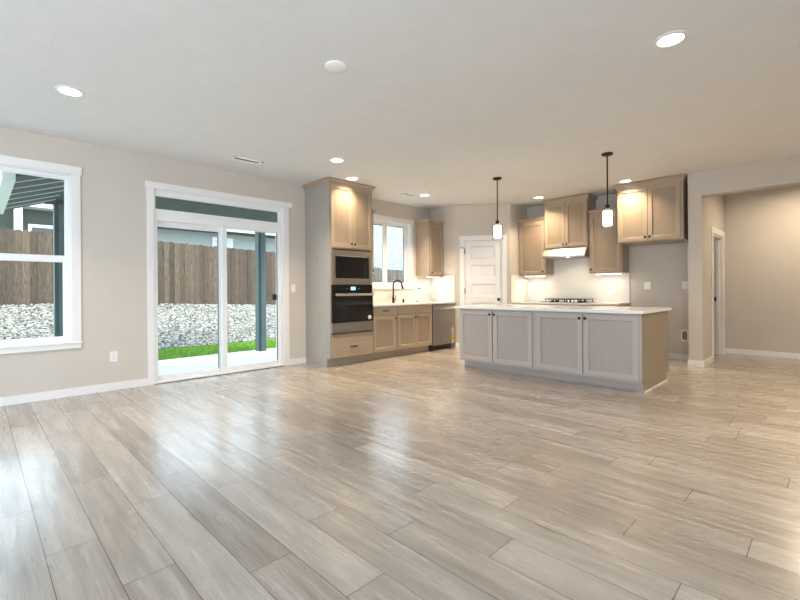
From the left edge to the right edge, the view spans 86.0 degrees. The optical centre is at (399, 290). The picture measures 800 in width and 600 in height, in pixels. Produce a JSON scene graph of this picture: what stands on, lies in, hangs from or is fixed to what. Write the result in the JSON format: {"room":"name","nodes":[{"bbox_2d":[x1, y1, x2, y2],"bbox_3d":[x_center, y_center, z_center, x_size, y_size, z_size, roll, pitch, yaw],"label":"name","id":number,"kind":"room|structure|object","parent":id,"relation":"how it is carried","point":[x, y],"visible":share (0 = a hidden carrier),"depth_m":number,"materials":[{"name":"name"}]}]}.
{"room":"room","nodes":[
{"label":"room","id":0,"kind":"room"},
{"bbox_2d":[0,127,429,397],"bbox_3d":[-3.001,-0.257,5.717,10.400,2.908,0.160,0,0,-45],"label":"wall","id":1,"kind":"structure","parent":0,"point":[112,181],"depth_m":5.17,"materials":[{"name":"beige paint"}]},
{"bbox_2d":[0,155,82,353],"bbox_3d":[-4.303,-0.372,4.380,1.710,2.070,0.165,0,0,-45],"label":"window","id":2,"kind":"structure","parent":1,"relation":"in","point":[71,260],"depth_m":4.87,"materials":[{"name":"white paint"}]},
{"bbox_2d":[110,351,117,361],"bbox_3d":[-3.438,0.795,5.156,0.078,0.125,0.010,0,0,-45],"label":"power outlet","id":3,"kind":"object","parent":1,"relation":"attached to","point":[114,354],"visible":1,"depth_m":5.16,"materials":[{"name":"white plastic"}]},
{"bbox_2d":[0,172,276,222],"bbox_3d":[-3.585,-1.399,7.305,4.780,0.400,2.895,0,0,-45],"label":"roof","id":4,"kind":"structure","parent":1,"relation":"attached to","point":[16,190],"depth_m":6.46,"materials":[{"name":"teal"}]},
{"bbox_2d":[0,357,305,406],"bbox_3d":[-4.080,1.158,4.512,7.157,0.093,0.016,0,0,-45],"label":"baseboard","id":5,"kind":"structure","parent":1,"relation":"attached to","point":[40,396],"depth_m":4.88,"materials":[{"name":"white paint"}]},
{"bbox_2d":[145,180,291,384],"bbox_3d":[-2.512,-0.094,6.184,2.080,2.583,0.186,0,0,-45],"label":"door","id":6,"kind":"structure","parent":1,"relation":"in","point":[156,218],"depth_m":6.12,"materials":[{"name":"white paint"}]},
{"bbox_2d":[159,366,280,383],"bbox_3d":[-2.473,1.190,6.118,1.830,0.006,0.040,0,0,-45],"label":"trim","id":7,"kind":"structure","parent":1,"relation":"attached to","point":[278,366],"depth_m":5.96,"materials":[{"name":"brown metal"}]},
{"bbox_2d":[291,284,295,291],"bbox_3d":[-1.708,-0.034,6.879,0.078,0.125,0.010,0,0,-45],"label":"light switch","id":8,"kind":"object","parent":1,"relation":"attached to","point":[293,286],"visible":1,"depth_m":6.88,"materials":[{"name":"white plastic"}]},
{"bbox_2d":[372,209,375,274],"bbox_3d":[-0.675,-0.855,7.631,0.357,1.152,0.402,0,0,-45],"label":"upper cabinet","id":9,"kind":"object","parent":1,"relation":"attached to","point":[373,210],"visible":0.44,"depth_m":7.58,"materials":[{"name":"brown wood"}]},
{"bbox_2d":[372,214,413,288],"bbox_3d":[-0.269,-0.730,8.398,1.420,1.415,0.170,0,0,-45],"label":"window","id":10,"kind":"structure","parent":1,"relation":"in","point":[384,221],"depth_m":8.66,"materials":[{"name":"white paint"}]},
{"bbox_2d":[372,275,454,302],"bbox_3d":[0.096,-0.036,8.212,2.249,0.549,0.659,0,0,-45],"label":"backsplash","id":11,"kind":"structure","parent":1,"relation":"attached to","point":[442,288],"depth_m":8.90,"materials":[{"name":"white tile"}]},
{"bbox_2d":[414,219,444,276],"bbox_3d":[0.620,-0.864,8.917,0.497,1.152,0.402,0,0,-45],"label":"upper cabinet","id":12,"kind":"object","parent":1,"relation":"attached to","point":[429,232],"visible":1,"depth_m":8.80,"materials":[{"name":"brown wood"}]},
{"bbox_2d":[0,347,799,599],"bbox_3d":[0.771,1.171,3.703,12.900,0.001,8.000,0,0,-45],"label":"floor","id":13,"kind":"structure","parent":0,"point":[426,475],"depth_m":2.55,"materials":[{"name":"brown wood"}]},
{"bbox_2d":[302,177,375,366],"bbox_3d":[-0.991,-0.269,7.086,0.958,2.904,0.725,0,0,-45],"label":"tall cabinet","id":14,"kind":"object","parent":13,"relation":"on","point":[338,212],"visible":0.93,"depth_m":6.81,"materials":[{"name":"brown wood"}]},
{"bbox_2d":[331,249,370,283],"bbox_3d":[-0.959,-0.362,7.046,0.788,0.530,0.576,0,0,-45],"label":"microwave","id":15,"kind":"object","parent":14,"relation":"in","point":[347,267],"visible":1,"depth_m":6.82,"materials":[{"name":"silver metal"}]},
{"bbox_2d":[331,285,373,334],"bbox_3d":[-0.926,0.299,7.034,0.815,0.773,0.635,0,0,-45],"label":"oven","id":16,"kind":"object","parent":14,"relation":"in","point":[351,305],"visible":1,"depth_m":6.81,"materials":[{"name":"black glass"}]},
{"bbox_2d":[369,306,396,359],"bbox_3d":[-0.477,0.726,7.602,0.580,0.903,0.707,0,0,-45],"label":"base cabinet","id":17,"kind":"object","parent":13,"relation":"on","point":[384,320],"visible":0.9,"depth_m":7.38,"materials":[{"name":"brown wood"}]},
{"bbox_2d":[373,301,455,306],"bbox_3d":[0.108,0.254,8.197,2.252,0.032,0.692,0,0,-45],"label":"countertop","id":18,"kind":"structure","parent":17,"relation":"on","point":[431,302],"depth_m":7.91,"materials":[{"name":"white stone"}]},
{"bbox_2d":[392,280,403,302],"bbox_3d":[-0.044,0.016,8.322,0.260,0.447,0.060,0,0,-31],"label":"faucet","id":19,"kind":"object","parent":18,"relation":"on","point":[393,299],"visible":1,"depth_m":8.27,"materials":[{"name":"black metal"}]},
{"bbox_2d":[394,304,431,355],"bbox_3d":[0.064,0.722,8.139,0.940,0.903,0.707,0,0,-45],"label":"base cabinet","id":20,"kind":"object","parent":13,"relation":"on","point":[414,322],"visible":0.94,"depth_m":7.88,"materials":[{"name":"brown wood"}]},
{"bbox_2d":[429,304,453,350],"bbox_3d":[0.642,0.723,8.700,0.660,0.893,0.710,0,0,-45],"label":"dishwasher","id":21,"kind":"object","parent":13,"relation":"on","point":[442,314],"visible":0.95,"depth_m":8.44,"materials":[{"name":"silver metal"}]},
{"bbox_2d":[451,303,454,346],"bbox_3d":[0.876,0.716,8.981,0.062,0.903,0.657,0,0,-45],"label":"filler panel","id":22,"kind":"object","parent":13,"relation":"on","point":[451,303],"visible":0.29,"depth_m":8.75,"materials":[{"name":"brown wood"}]},
{"bbox_2d":[459,308,538,376],"bbox_3d":[1.721,0.718,6.491,1.158,0.893,1.237,0,0,-45],"label":"base cabinet","id":23,"kind":"object","parent":13,"relation":"on","point":[490,339],"visible":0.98,"depth_m":6.07,"materials":[{"name":"grey wood"}]},
{"bbox_2d":[525,304,629,306],"bbox_3d":[3.161,0.704,8.124,0.667,0.895,1.985,0,0,-45],"label":"base cabinet","id":24,"kind":"object","parent":13,"relation":"on","point":[525,304],"visible":0.02,"depth_m":7.63,"materials":[{"name":"brown wood"}]},
{"bbox_2d":[511,301,630,304],"bbox_3d":[3.170,0.240,8.123,0.652,0.033,2.003,0,0,-45],"label":"countertop","id":25,"kind":"structure","parent":24,"relation":"on","point":[519,302],"depth_m":7.78,"materials":[{"name":"white stone"}]},
{"bbox_2d":[541,298,594,302],"bbox_3d":[3.180,0.191,8.138,0.500,0.066,0.830,0,0,-45],"label":"cooktop","id":26,"kind":"object","parent":25,"relation":"in","point":[568,300],"visible":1,"depth_m":8.01,"materials":[{"name":"black metal"}]},
{"bbox_2d":[534,311,668,392],"bbox_3d":[2.613,0.710,5.593,1.158,0.895,1.294,0,0,-45],"label":"base cabinet","id":27,"kind":"object","parent":13,"relation":"on","point":[630,352],"visible":0.96,"depth_m":5.16,"materials":[{"name":"grey wood"}]},
{"bbox_2d":[454,304,671,313],"bbox_3d":[2.169,0.248,6.067,1.195,0.034,2.625,0,0,-45],"label":"countertop","id":28,"kind":"structure","parent":27,"relation":"on","point":[560,308],"depth_m":5.61,"materials":[{"name":"white stone"}]},
{"bbox_2d":[0,0,799,209],"bbox_3d":[0.763,-1.862,3.689,13.300,0.250,8.360,0,0,-45],"label":"ceiling","id":29,"kind":"structure","parent":0,"point":[441,99],"depth_m":3.64,"materials":[{"name":"white paint"}]},
{"bbox_2d":[54,85,84,96],"bbox_3d":[-2.836,-1.708,3.689,0.210,0.009,0.210,0,0,-45],"label":"recessed light","id":30,"kind":"object","parent":29,"relation":"in","point":[66,90],"visible":1,"depth_m":3.68,"materials":[{"name":"white paint"}]},
{"bbox_2d":[230,156,263,164],"bbox_3d":[-2.018,-1.711,5.659,0.400,0.014,0.150,0,0,-45],"label":"ceiling vent","id":31,"kind":"object","parent":29,"relation":"in","point":[237,158],"visible":1,"depth_m":5.66,"materials":[{"name":"white metal"}]},
{"bbox_2d":[325,60,346,72],"bbox_3d":[-0.495,-1.720,3.309,0.170,0.017,0.170,0,0,-45],"label":"smoke detector","id":32,"kind":"object","parent":29,"relation":"attached to","point":[335,66],"visible":1,"depth_m":3.28,"materials":[{"name":"white plastic"}]},
{"bbox_2d":[329,158,344,162],"bbox_3d":[-0.836,-1.722,5.687,0.210,0.009,0.210,0,0,-45],"label":"recessed light","id":33,"kind":"object","parent":29,"relation":"in","point":[335,160],"visible":1,"depth_m":5.69,"materials":[{"name":"white paint"}]},
{"bbox_2d":[345,177,358,180],"bbox_3d":[-0.742,-1.722,6.625,0.210,0.009,0.210,0,0,-45],"label":"recessed light","id":34,"kind":"object","parent":29,"relation":"in","point":[346,178],"visible":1,"depth_m":6.61,"materials":[{"name":"white paint"}]},
{"bbox_2d":[401,193,416,196],"bbox_3d":[0.171,-1.726,7.792,0.300,0.014,0.130,0,0,-45],"label":"ceiling vent","id":35,"kind":"object","parent":29,"relation":"in","point":[404,194],"visible":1,"depth_m":7.78,"materials":[{"name":"white metal"}]},
{"bbox_2d":[493,177,501,237],"bbox_3d":[1.512,-1.264,6.662,0.168,0.958,0.168,0,0,-45],"label":"pendant light","id":36,"kind":"object","parent":29,"relation":"hanging from","point":[497,228],"visible":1,"depth_m":6.62,"materials":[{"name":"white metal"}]},
{"bbox_2d":[494,225,500,237],"bbox_3d":[1.514,-0.911,6.662,0.110,0.194,0.110,0,0,-45],"label":"diffuser","id":37,"kind":"object","parent":36,"relation":"attached to","point":[497,228],"depth_m":6.62,"materials":[{"name":"white glass"}]},
{"bbox_2d":[601,152,614,225],"bbox_3d":[2.654,-1.274,5.494,0.168,0.953,0.168,0,0,-45],"label":"pendant light","id":38,"kind":"object","parent":29,"relation":"hanging from","point":[607,215],"visible":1,"depth_m":5.47,"materials":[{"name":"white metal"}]},
{"bbox_2d":[603,210,611,225],"bbox_3d":[2.657,-0.924,5.494,0.110,0.194,0.110,0,0,-45],"label":"diffuser","id":39,"kind":"object","parent":38,"relation":"attached to","point":[607,215],"depth_m":5.45,"materials":[{"name":"white glass"}]},
{"bbox_2d":[618,179,632,182],"bbox_3d":[3.619,-1.753,6.888,0.210,0.009,0.210,0,0,-45],"label":"recessed light","id":40,"kind":"object","parent":29,"relation":"in","point":[624,180],"visible":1,"depth_m":6.85,"materials":[{"name":"white paint"}]},
{"bbox_2d":[653,30,688,47],"bbox_3d":[1.880,-1.741,2.982,0.210,0.009,0.210,0,0,-45],"label":"recessed light","id":41,"kind":"object","parent":29,"relation":"in","point":[670,39],"visible":1,"depth_m":2.98,"materials":[{"name":"white paint"}]},
{"bbox_2d":[430,205,455,347],"bbox_3d":[0.879,-0.284,9.105,0.120,2.908,0.820,0,0,-45],"label":"wall","id":42,"kind":"structure","parent":0,"point":[447,214],"depth_m":8.89,"materials":[{"name":"beige paint"}]},
{"bbox_2d":[455,203,510,342],"bbox_3d":[1.677,-0.290,8.734,1.100,2.908,0.110,0,0,10],"label":"wall","id":43,"kind":"structure","parent":0,"point":[474,219],"depth_m":8.70,"materials":[{"name":"beige paint"}]},
{"bbox_2d":[459,235,506,305],"bbox_3d":[1.685,0.027,8.700,0.945,2.275,0.174,0,0,10],"label":"door","id":44,"kind":"structure","parent":43,"relation":"in","point":[483,261],"depth_m":8.69,"materials":[{"name":"white paint"}]},
{"bbox_2d":[510,203,526,303],"bbox_3d":[2.451,-0.295,8.912,0.800,2.908,0.120,0,0,-45],"label":"wall","id":45,"kind":"structure","parent":0,"point":[517,212],"depth_m":8.73,"materials":[{"name":"beige paint"}]},
{"bbox_2d":[527,194,688,353],"bbox_3d":[3.793,-0.305,8.043,0.120,2.908,3.005,0,0,-45],"label":"wall","id":46,"kind":"structure","parent":0,"point":[665,266],"depth_m":7.29,"materials":[{"name":"beige paint"}]},
{"bbox_2d":[517,217,553,275],"bbox_3d":[2.751,-0.869,8.713,0.402,1.132,0.582,0,0,-45],"label":"upper cabinet","id":47,"kind":"object","parent":46,"relation":"attached to","point":[531,231],"visible":0.92,"depth_m":8.59,"materials":[{"name":"brown wood"}]},
{"bbox_2d":[541,193,597,249],"bbox_3d":[3.231,-1.267,8.196,0.447,0.950,0.912,0,0,-45],"label":"upper cabinet","id":48,"kind":"object","parent":46,"relation":"attached to","point":[566,218],"visible":0.99,"depth_m":8.02,"materials":[{"name":"brown wood"}]},
{"bbox_2d":[541,247,588,259],"bbox_3d":[3.202,-0.698,8.158,0.552,0.183,0.822,0,0,-45],"label":"range hood","id":49,"kind":"object","parent":48,"relation":"attached to","point":[579,252],"visible":0.84,"depth_m":7.97,"materials":[{"name":"silver metal"}]},
{"bbox_2d":[510,258,629,302],"bbox_3d":[3.153,-0.286,8.117,0.683,1.020,1.995,0,0,-45],"label":"backsplash","id":50,"kind":"structure","parent":46,"relation":"attached to","point":[571,278],"depth_m":8.38,"materials":[{"name":"white tile"}]},
{"bbox_2d":[588,207,628,273],"bbox_3d":[3.743,-0.876,7.715,0.402,1.132,0.562,0,0,-45],"label":"upper cabinet","id":51,"kind":"object","parent":46,"relation":"attached to","point":[605,255],"visible":0.8,"depth_m":7.61,"materials":[{"name":"brown wood"}]},
{"bbox_2d":[595,273,621,274],"bbox_3d":[3.723,-0.298,7.680,0.070,0.022,0.430,0,0,-45],"label":"light","id":52,"kind":"object","parent":51,"relation":"attached to","point":[595,273],"visible":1,"depth_m":7.68,"materials":[{"name":"white paint"}]},
{"bbox_2d":[644,282,650,288],"bbox_3d":[4.293,-0.079,7.448,0.010,0.125,0.100,0,0,-45],"label":"light switch","id":53,"kind":"object","parent":46,"relation":"attached to","point":[647,285],"visible":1,"depth_m":7.44,"materials":[{"name":"white plastic"}]},
{"bbox_2d":[613,174,687,245],"bbox_3d":[4.178,-1.268,7.057,0.707,0.970,1.035,0,0,-45],"label":"upper cabinet","id":54,"kind":"object","parent":46,"relation":"attached to","point":[652,211],"visible":0.94,"depth_m":6.79,"materials":[{"name":"brown wood"}]},
{"bbox_2d":[669,353,688,359],"bbox_3d":[4.262,1.100,7.062,0.610,0.093,0.953,0,0,-45],"label":"baseboard","id":55,"kind":"structure","parent":46,"relation":"attached to","point":[671,355],"depth_m":7.11,"materials":[{"name":"white paint"}]},
{"bbox_2d":[680,329,688,341],"bbox_3d":[4.681,0.743,7.060,0.014,0.200,0.115,0,0,-45],"label":"outlet","id":56,"kind":"object","parent":46,"relation":"attached to","point":[684,334],"visible":1,"depth_m":7.06,"materials":[{"name":"white plastic"}]},
{"bbox_2d":[682,281,687,288],"bbox_3d":[4.682,-0.087,7.056,0.010,0.125,0.085,0,0,-45],"label":"light switch","id":57,"kind":"object","parent":46,"relation":"attached to","point":[684,283],"visible":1,"depth_m":7.05,"materials":[{"name":"white plastic"}]},
{"bbox_2d":[688,172,723,360],"bbox_3d":[5.111,-0.314,7.120,1.910,2.908,0.174,0,0,-45],"label":"wall","id":58,"kind":"structure","parent":0,"point":[704,213],"depth_m":6.48,"materials":[{"name":"beige paint"}]},
{"bbox_2d":[687,348,725,366],"bbox_3d":[5.115,1.094,7.115,1.926,0.093,0.206,0,0,-45],"label":"baseboard","id":59,"kind":"structure","parent":58,"relation":"attached to","point":[695,363],"depth_m":6.46,"materials":[{"name":"white paint"}]},
{"bbox_2d":[711,226,724,361],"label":"door","id":60,"kind":"structure","parent":58,"relation":"in","point":[718,254],"depth_m":7.59,"materials":[{"name":"white paint"}]},
{"bbox_2d":[701,155,799,196],"bbox_3d":[5.700,-1.597,5.286,0.175,0.350,3.273,0,0,-45],"label":"wall","id":61,"kind":"structure","parent":0,"point":[782,172],"depth_m":5.97,"materials":[{"name":"beige paint"}]},
{"bbox_2d":[713,185,799,353],"bbox_3d":[6.543,-0.324,7.119,0.120,2.908,5.100,0,0,-45],"label":"wall","id":62,"kind":"structure","parent":0,"point":[762,227],"depth_m":7.35,"materials":[{"name":"beige paint"}]},
{"bbox_2d":[726,348,799,358],"bbox_3d":[7.007,1.081,6.565,0.016,0.093,3.273,0,0,-45],"label":"baseboard","id":63,"kind":"structure","parent":62,"relation":"attached to","point":[728,351],"depth_m":7.34,"materials":[{"name":"white paint"}]},
{"label":"outside","id":64,"kind":"structure","parent":0,"visible":0},
{"bbox_2d":[0,305,275,349],"bbox_3d":[-4.430,1.007,13.161,20.250,1.400,3.850,0,0,-45],"label":"bank","id":65,"kind":"object","parent":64,"point":[50,305],"depth_m":10.55,"materials":[{"name":"grey stone"}]},
{"bbox_2d":[0,303,275,349],"bbox_3d":[-5.788,0.831,11.642,9.090,1.053,3.604,0,0,-45],"label":"retaining wall","id":66,"kind":"structure","parent":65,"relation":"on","point":[197,328],"depth_m":11.05,"materials":[{"name":"grey stone"}]},
{"bbox_2d":[0,229,275,305],"bbox_3d":[-6.842,-0.298,13.287,14.016,2.470,0.145,0,0,-45],"label":"fence","id":67,"kind":"object","parent":65,"relation":"on","point":[187,273],"visible":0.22,"depth_m":13.14,"materials":[{"name":"brown wood"}]},
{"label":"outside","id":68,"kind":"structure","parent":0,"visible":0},
{"bbox_3d":[-14.880,1.735,22.094,70.000,0.290,39.840,0,0,-45],"label":"ground","id":69,"kind":"structure","parent":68,"visible":0},
{"bbox_2d":[158,338,275,360],"bbox_3d":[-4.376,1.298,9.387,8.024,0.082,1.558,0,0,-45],"label":"grass","id":70,"kind":"structure","parent":69,"relation":"on","point":[171,353],"depth_m":9.43,"materials":[{"name":"green plant"}]},
{"bbox_2d":[158,348,275,374],"bbox_3d":[-3.018,1.407,7.733,13.000,0.180,2.740,0,0,-45],"label":"patio slab","id":71,"kind":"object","parent":69,"relation":"on","point":[169,366],"visible":0.22,"depth_m":8.00,"materials":[{"name":"concrete"}]},
{"bbox_2d":[53,203,63,336],"bbox_3d":[-5.496,-0.025,6.957,0.175,2.720,0.198,0,0,-45],"label":"patio post","id":72,"kind":"object","parent":71,"relation":"on","point":[58,209],"visible":0.37,"depth_m":6.88,"materials":[{"name":"grey paint"}]},
{"bbox_2d":[255,232,265,350],"bbox_3d":[-3.048,-0.043,9.388,0.175,2.720,0.198,0,0,-45],"label":"patio post","id":73,"kind":"object","parent":71,"relation":"on","point":[260,238],"visible":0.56,"depth_m":9.33,"materials":[{"name":"grey paint"}]},
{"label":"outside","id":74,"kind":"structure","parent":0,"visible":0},
{"bbox_3d":[-10.680,1.226,24.957,40.000,1.050,21.700,0,0,-45],"label":"ground","id":75,"kind":"structure","parent":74,"visible":0},
{"bbox_2d":[0,204,52,232],"bbox_3d":[-15.755,-0.889,13.661,9.500,4.350,6.600,0,0,-45],"label":"house","id":76,"kind":"structure","parent":75,"relation":"on","point":[39,217],"depth_m":13.67,"materials":[{"name":"grey"}]},
{"bbox_2d":[157,227,275,251],"bbox_3d":[-9.132,-1.560,20.397,9.400,5.600,7.380,0,0,-45],"label":"house","id":77,"kind":"structure","parent":75,"relation":"on","point":[237,239],"depth_m":17.67,"materials":[{"name":"grey"}]},
{"bbox_2d":[372,267,402,281],"bbox_3d":[1.795,-0.042,22.115,10.512,2.010,0.145,0,0,-45],"label":"fence","id":78,"kind":"object","parent":75,"relation":"on","point":[392,275],"visible":0.08,"depth_m":19.76,"materials":[{"name":"grey wood"}]},
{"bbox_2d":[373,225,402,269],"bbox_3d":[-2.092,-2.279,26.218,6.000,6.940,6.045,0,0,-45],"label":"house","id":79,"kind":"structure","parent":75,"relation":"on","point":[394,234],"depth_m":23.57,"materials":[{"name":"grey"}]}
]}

